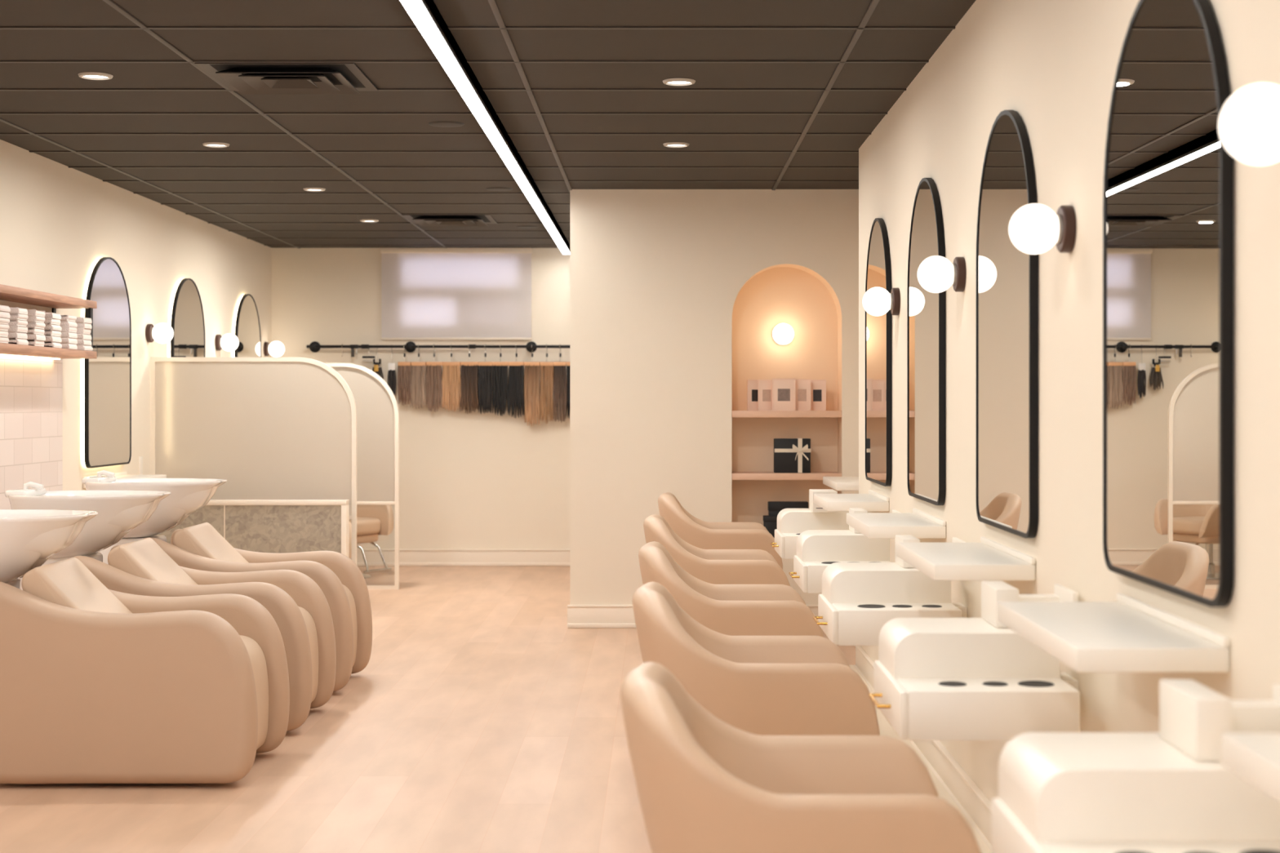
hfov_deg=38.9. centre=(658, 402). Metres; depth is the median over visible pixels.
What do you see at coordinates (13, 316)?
folded towel
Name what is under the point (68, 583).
cushion
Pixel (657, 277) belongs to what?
wall column
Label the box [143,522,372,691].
chair
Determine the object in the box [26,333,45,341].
folded towel
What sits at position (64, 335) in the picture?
folded towel
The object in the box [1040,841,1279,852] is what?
tray
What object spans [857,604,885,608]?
hole
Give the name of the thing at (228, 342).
sconce
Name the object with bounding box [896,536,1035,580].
wall shelf
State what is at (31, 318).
folded towel
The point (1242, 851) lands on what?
hole
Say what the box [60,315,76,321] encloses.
folded towel
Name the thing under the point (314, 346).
rail
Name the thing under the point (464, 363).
wooden hanger
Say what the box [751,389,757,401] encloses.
picture
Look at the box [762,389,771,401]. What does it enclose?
picture
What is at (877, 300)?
sconce
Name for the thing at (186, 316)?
arched mirror
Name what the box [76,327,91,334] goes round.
folded towel
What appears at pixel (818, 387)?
framed card
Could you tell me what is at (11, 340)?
folded towel
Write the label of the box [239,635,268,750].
seat cushion
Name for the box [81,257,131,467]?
arched mirror
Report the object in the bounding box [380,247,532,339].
roller blind
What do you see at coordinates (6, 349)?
wooden shelf
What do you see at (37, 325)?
folded towel
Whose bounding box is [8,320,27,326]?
folded towel
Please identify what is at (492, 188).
ceiling speaker
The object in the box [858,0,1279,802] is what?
wall
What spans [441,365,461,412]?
extension
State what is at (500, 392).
extension
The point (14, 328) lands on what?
folded towel
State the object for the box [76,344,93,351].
folded towel
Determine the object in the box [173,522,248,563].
cushion
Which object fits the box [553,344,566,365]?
wooden hanger
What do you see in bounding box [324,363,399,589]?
screen
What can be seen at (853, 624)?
tray
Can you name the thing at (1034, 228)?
sconce
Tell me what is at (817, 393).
picture
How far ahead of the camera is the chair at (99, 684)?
6.32 m
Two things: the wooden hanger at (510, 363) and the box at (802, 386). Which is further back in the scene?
the wooden hanger at (510, 363)
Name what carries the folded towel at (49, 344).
on the wooden shelf at (6, 349)
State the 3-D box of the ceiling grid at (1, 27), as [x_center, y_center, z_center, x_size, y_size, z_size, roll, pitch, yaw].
[-0.985,-1.278,5.875,4.430,0.007,17.712,0,0,0]
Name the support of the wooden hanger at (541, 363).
hanging from the rail
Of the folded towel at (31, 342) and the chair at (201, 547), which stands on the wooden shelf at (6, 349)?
the folded towel at (31, 342)
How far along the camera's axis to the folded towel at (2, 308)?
8.28 m
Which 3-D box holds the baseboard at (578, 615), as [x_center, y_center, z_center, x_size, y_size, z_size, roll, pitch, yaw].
[0.342,1.282,10.865,1.776,0.137,0.030,0,0,0]
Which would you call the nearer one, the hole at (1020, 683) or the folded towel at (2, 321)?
the hole at (1020, 683)
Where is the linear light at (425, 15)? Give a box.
[399,0,569,253]
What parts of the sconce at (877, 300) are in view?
wall plate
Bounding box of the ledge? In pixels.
[848,664,991,852]
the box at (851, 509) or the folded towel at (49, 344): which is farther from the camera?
the folded towel at (49, 344)
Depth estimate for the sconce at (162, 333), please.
11.33 m
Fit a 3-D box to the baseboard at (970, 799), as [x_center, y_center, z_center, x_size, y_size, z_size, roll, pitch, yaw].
[0.995,1.282,3.075,0.030,0.137,12.150,0,0,0]
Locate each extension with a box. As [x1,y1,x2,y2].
[397,365,411,405]
[409,365,426,408]
[426,364,442,412]
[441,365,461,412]
[459,364,478,413]
[477,365,493,413]
[492,364,508,416]
[507,364,524,418]
[523,364,540,426]
[539,365,553,423]
[553,365,567,422]
[565,365,569,418]
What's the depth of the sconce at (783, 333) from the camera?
11.00 m
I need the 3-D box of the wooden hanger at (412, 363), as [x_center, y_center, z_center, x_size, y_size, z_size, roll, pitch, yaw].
[-1.972,-0.392,14.900,0.124,0.180,0.044,0,0,4]
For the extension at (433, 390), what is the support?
hanging from the wooden hanger at (428, 363)
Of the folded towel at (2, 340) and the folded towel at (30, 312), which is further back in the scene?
the folded towel at (30, 312)
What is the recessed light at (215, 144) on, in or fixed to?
in the ceiling
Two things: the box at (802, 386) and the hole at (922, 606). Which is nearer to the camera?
the hole at (922, 606)
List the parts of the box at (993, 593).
panel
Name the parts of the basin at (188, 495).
bowl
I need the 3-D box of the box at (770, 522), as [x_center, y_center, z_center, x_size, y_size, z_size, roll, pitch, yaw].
[0.682,0.750,10.950,0.098,0.131,0.086,0,0,0]
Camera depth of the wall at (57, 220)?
10.80 m
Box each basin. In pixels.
[0,509,98,589]
[4,481,171,565]
[81,470,226,564]
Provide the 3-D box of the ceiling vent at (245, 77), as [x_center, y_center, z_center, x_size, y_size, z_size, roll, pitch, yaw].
[-1.440,-1.263,7.095,0.596,0.034,0.596,0,0,0]
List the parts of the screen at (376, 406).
frosted pane, rail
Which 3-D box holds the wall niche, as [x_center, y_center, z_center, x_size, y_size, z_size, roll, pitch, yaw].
[0.770,-0.009,11.010,0.660,1.647,0.260,0,0,0]
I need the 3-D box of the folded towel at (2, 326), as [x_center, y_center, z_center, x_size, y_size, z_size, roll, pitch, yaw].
[-3.090,-0.344,8.286,0.205,0.031,0.132,0,0,1]
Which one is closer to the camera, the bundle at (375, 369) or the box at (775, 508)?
the box at (775, 508)
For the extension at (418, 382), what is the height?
0.363 m
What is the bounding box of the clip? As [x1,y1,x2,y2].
[350,344,358,356]
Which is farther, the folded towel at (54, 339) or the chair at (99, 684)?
the folded towel at (54, 339)
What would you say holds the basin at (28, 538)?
on the floor
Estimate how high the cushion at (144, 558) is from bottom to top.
0.415 m
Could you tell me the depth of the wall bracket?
2.79 m
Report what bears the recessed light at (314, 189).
in the ceiling
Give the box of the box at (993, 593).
[981,581,1077,627]
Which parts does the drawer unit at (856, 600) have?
handle, drawer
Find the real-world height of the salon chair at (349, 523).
0.731 m
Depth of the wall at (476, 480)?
15.00 m
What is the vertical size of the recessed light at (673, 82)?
0.010 m
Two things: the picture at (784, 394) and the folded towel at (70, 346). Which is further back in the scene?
the picture at (784, 394)
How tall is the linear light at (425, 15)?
0.068 m
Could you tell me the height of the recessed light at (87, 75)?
0.010 m
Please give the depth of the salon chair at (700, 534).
9.66 m
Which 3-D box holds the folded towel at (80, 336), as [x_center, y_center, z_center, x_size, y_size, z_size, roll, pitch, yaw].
[-3.090,-0.344,9.499,0.204,0.031,0.132,0,0,1]
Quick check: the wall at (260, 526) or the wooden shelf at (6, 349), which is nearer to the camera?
the wooden shelf at (6, 349)
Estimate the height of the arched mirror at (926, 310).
1.203 m
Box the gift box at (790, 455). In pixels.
[773,438,810,472]
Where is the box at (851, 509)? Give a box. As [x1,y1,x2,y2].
[848,507,900,533]
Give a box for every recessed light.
[78,71,113,79]
[202,142,229,147]
[303,187,325,191]
[360,219,378,222]
[662,78,695,85]
[662,142,689,147]
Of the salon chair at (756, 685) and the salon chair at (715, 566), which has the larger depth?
the salon chair at (715, 566)
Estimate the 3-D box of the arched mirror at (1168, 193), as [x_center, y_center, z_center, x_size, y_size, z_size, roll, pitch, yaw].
[0.993,-0.236,3.585,0.022,1.203,0.820,0,0,0]
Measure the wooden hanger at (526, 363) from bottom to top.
0.180 m
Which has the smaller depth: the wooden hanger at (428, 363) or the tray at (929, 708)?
the tray at (929, 708)
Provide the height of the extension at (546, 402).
0.486 m
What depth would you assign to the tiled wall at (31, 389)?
9.20 m
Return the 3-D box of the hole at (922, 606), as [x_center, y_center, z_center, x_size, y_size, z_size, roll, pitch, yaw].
[0.858,0.666,5.690,0.064,0.057,0.064,0,0,0]
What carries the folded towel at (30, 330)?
on the folded towel at (30, 336)
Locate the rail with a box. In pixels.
[306,341,569,352]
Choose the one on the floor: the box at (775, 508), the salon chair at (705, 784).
the salon chair at (705, 784)
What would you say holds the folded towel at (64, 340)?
on the folded towel at (70, 346)
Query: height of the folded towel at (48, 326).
0.031 m
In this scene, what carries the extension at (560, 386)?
hanging from the wooden hanger at (555, 363)
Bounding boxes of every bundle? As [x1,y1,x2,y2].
[372,344,383,379]
[387,344,395,395]
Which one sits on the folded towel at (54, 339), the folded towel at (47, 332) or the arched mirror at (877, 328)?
the folded towel at (47, 332)
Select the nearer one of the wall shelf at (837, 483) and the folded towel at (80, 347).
the folded towel at (80, 347)
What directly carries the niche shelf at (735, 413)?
attached to the wall niche
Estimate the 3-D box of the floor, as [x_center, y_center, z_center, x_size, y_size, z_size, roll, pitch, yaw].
[-0.900,1.400,6.000,5.000,0.100,18.400,0,0,0]
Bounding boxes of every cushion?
[21,557,132,613]
[107,537,197,584]
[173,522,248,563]
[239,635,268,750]
[297,606,318,702]
[342,584,357,666]
[356,517,380,535]
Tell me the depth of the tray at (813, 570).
7.13 m
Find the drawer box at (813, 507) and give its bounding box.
[808,488,837,512]
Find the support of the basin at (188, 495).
on the floor
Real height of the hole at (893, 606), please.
0.057 m
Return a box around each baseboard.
[350,549,569,565]
[567,604,817,627]
[853,645,991,850]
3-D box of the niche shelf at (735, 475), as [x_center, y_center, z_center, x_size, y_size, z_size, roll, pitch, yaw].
[0.770,0.445,11.011,0.658,0.040,0.255,0,0,0]
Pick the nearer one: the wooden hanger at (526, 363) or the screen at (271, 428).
the screen at (271, 428)
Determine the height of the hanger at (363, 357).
0.140 m
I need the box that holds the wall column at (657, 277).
[569,189,858,604]
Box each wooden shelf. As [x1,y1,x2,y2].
[0,284,97,347]
[0,342,97,359]
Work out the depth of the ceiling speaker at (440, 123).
8.31 m
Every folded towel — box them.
[0,305,10,311]
[0,311,10,318]
[0,317,9,324]
[0,324,8,330]
[0,330,8,337]
[0,336,8,343]
[8,307,27,315]
[8,313,28,320]
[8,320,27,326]
[8,324,27,333]
[8,332,27,338]
[8,337,28,345]
[26,309,45,317]
[26,315,44,323]
[26,322,45,328]
[26,327,44,334]
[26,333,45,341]
[26,339,44,346]
[44,312,61,319]
[44,317,61,324]
[44,324,62,330]
[44,329,62,336]
[44,335,61,342]
[44,341,62,348]
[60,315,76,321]
[60,320,77,327]
[60,325,77,333]
[60,332,77,338]
[60,337,77,343]
[61,343,77,349]
[75,317,92,324]
[75,322,92,328]
[75,339,91,345]
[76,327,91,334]
[76,333,91,340]
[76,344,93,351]
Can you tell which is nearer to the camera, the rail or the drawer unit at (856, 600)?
the drawer unit at (856, 600)
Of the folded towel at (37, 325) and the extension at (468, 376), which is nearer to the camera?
the folded towel at (37, 325)
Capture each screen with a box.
[150,357,356,564]
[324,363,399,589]
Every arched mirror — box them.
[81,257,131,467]
[168,278,204,357]
[232,293,261,357]
[865,217,891,486]
[906,177,945,505]
[975,110,1038,538]
[1102,0,1234,607]
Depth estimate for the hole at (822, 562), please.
7.23 m
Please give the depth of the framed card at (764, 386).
10.97 m
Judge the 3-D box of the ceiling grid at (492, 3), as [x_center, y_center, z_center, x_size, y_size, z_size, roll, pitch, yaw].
[-1.140,-1.278,6.000,3.682,0.007,18.000,0,0,0]
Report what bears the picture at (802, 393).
attached to the box at (802, 386)
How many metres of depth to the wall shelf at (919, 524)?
6.48 m
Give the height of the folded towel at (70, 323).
0.031 m
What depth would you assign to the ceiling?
7.80 m
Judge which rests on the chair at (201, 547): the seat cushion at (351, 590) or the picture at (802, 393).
the seat cushion at (351, 590)
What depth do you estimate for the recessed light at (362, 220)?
12.69 m
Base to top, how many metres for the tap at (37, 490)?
0.063 m
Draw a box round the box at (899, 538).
[895,534,966,568]
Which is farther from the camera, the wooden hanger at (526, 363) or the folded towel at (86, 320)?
the wooden hanger at (526, 363)
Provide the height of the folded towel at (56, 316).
0.031 m
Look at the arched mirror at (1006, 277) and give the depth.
5.17 m
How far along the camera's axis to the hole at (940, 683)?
4.12 m
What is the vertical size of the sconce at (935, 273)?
0.124 m
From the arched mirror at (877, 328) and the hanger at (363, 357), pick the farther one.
the hanger at (363, 357)
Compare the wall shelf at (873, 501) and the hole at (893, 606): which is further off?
the wall shelf at (873, 501)
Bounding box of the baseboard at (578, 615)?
[567,604,817,627]
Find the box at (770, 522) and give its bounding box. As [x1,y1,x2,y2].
[763,515,777,537]
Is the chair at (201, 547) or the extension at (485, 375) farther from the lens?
the extension at (485, 375)
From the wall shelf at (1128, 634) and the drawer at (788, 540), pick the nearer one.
the wall shelf at (1128, 634)
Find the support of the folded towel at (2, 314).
on the folded towel at (2, 321)
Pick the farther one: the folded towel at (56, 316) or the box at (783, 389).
the box at (783, 389)
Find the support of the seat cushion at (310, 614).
on the chair at (300, 608)
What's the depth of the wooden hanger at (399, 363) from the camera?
14.89 m
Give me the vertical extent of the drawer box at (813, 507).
0.102 m
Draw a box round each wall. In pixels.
[0,139,271,552]
[0,355,62,590]
[157,499,348,557]
[271,248,569,549]
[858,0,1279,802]
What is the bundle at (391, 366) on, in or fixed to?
hanging from the rail
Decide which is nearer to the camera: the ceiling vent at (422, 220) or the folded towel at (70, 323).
the folded towel at (70, 323)
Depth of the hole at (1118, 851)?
2.58 m
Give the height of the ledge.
0.035 m
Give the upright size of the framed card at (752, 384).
0.188 m
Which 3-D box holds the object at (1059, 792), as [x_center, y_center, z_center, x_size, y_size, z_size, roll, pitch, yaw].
[0.758,0.643,2.700,0.501,0.214,0.500,0,0,0]
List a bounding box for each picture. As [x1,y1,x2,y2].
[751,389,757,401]
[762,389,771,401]
[777,388,790,400]
[797,389,806,400]
[813,389,822,401]
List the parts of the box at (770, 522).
lid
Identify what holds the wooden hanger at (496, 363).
hanging from the rail
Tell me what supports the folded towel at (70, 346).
on the wooden shelf at (6, 349)
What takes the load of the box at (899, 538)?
on the drawer unit at (856, 600)
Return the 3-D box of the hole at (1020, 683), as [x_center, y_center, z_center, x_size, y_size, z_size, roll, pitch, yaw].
[0.858,0.666,4.120,0.082,0.057,0.082,0,0,0]
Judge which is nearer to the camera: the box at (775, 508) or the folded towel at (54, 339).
the folded towel at (54, 339)
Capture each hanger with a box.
[362,344,375,361]
[397,343,410,365]
[410,343,426,365]
[426,343,441,365]
[441,343,460,365]
[460,343,477,365]
[477,343,492,365]
[492,344,508,365]
[508,343,524,365]
[524,344,539,365]
[539,343,553,365]
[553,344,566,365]
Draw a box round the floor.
[0,565,855,852]
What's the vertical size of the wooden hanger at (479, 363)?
0.180 m
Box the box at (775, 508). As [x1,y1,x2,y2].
[768,501,808,515]
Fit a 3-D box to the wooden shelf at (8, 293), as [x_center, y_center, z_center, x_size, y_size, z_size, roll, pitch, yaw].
[-3.090,-0.405,7.515,0.218,0.265,4.230,0,0,0]
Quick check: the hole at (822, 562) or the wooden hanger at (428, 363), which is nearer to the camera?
the hole at (822, 562)
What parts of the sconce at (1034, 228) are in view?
wall plate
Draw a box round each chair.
[0,557,289,784]
[73,537,336,731]
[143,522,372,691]
[348,504,393,578]
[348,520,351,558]
[620,662,981,852]
[632,582,879,735]
[638,541,823,637]
[643,514,790,586]
[657,492,782,569]
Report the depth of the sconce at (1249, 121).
2.73 m
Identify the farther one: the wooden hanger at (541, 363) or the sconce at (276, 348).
the wooden hanger at (541, 363)
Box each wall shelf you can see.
[83,471,166,488]
[813,489,888,511]
[822,476,858,490]
[846,508,946,538]
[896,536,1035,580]
[997,593,1230,672]
[1221,733,1279,802]
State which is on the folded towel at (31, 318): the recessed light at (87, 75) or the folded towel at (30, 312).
the folded towel at (30, 312)
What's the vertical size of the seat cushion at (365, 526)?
0.115 m
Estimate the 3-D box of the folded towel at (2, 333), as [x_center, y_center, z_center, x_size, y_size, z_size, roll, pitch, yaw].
[-3.094,-0.316,8.283,0.207,0.034,0.132,0,0,1]
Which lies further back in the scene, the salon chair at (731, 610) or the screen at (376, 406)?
the screen at (376, 406)
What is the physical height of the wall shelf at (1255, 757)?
0.062 m
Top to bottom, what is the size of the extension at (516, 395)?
0.441 m
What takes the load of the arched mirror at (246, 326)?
attached to the wall at (57, 220)
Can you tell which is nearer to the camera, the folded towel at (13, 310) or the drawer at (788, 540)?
the folded towel at (13, 310)
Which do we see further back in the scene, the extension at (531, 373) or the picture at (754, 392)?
the extension at (531, 373)
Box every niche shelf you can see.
[732,410,841,417]
[732,471,841,479]
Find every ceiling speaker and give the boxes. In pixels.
[427,120,464,127]
[485,186,512,191]
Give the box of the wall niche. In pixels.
[732,263,841,538]
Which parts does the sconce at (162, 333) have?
wall plate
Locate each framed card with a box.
[746,379,757,410]
[757,379,772,410]
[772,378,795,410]
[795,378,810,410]
[810,379,826,410]
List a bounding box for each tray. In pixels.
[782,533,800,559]
[804,560,890,593]
[832,603,961,645]
[897,677,1079,740]
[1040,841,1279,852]
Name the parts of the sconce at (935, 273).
wall plate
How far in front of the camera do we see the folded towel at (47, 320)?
8.95 m
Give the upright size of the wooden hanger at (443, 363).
0.180 m
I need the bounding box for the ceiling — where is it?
[0,0,975,248]
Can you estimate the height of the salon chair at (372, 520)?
0.771 m
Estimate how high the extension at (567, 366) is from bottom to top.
0.454 m
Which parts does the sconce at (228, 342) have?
wall plate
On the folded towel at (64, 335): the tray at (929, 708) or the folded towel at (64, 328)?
the folded towel at (64, 328)
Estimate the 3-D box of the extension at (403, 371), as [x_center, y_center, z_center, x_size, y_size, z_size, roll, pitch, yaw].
[-2.088,-0.142,14.899,0.114,0.337,0.030,0,0,4]
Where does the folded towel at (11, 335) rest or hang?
on the folded towel at (11, 340)
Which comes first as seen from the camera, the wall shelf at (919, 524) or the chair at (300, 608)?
the wall shelf at (919, 524)
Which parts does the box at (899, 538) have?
panel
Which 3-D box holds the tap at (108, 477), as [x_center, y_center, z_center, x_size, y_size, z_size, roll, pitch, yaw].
[-2.656,0.353,8.660,0.118,0.063,0.260,0,0,0]
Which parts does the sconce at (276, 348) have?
wall plate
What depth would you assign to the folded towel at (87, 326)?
9.44 m
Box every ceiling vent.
[194,62,377,93]
[401,214,497,226]
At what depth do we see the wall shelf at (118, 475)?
10.65 m
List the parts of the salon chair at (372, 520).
plate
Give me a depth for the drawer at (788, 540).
8.70 m
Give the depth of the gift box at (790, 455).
10.94 m
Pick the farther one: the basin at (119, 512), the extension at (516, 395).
the extension at (516, 395)
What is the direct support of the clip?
hanging from the rail
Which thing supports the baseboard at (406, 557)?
attached to the wall at (476, 480)
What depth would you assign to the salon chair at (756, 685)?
4.84 m
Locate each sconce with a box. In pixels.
[145,322,173,343]
[214,333,239,351]
[263,341,284,356]
[772,323,794,344]
[862,286,900,315]
[917,255,966,293]
[1008,203,1076,254]
[1218,83,1279,164]
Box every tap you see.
[4,481,45,497]
[81,470,115,484]

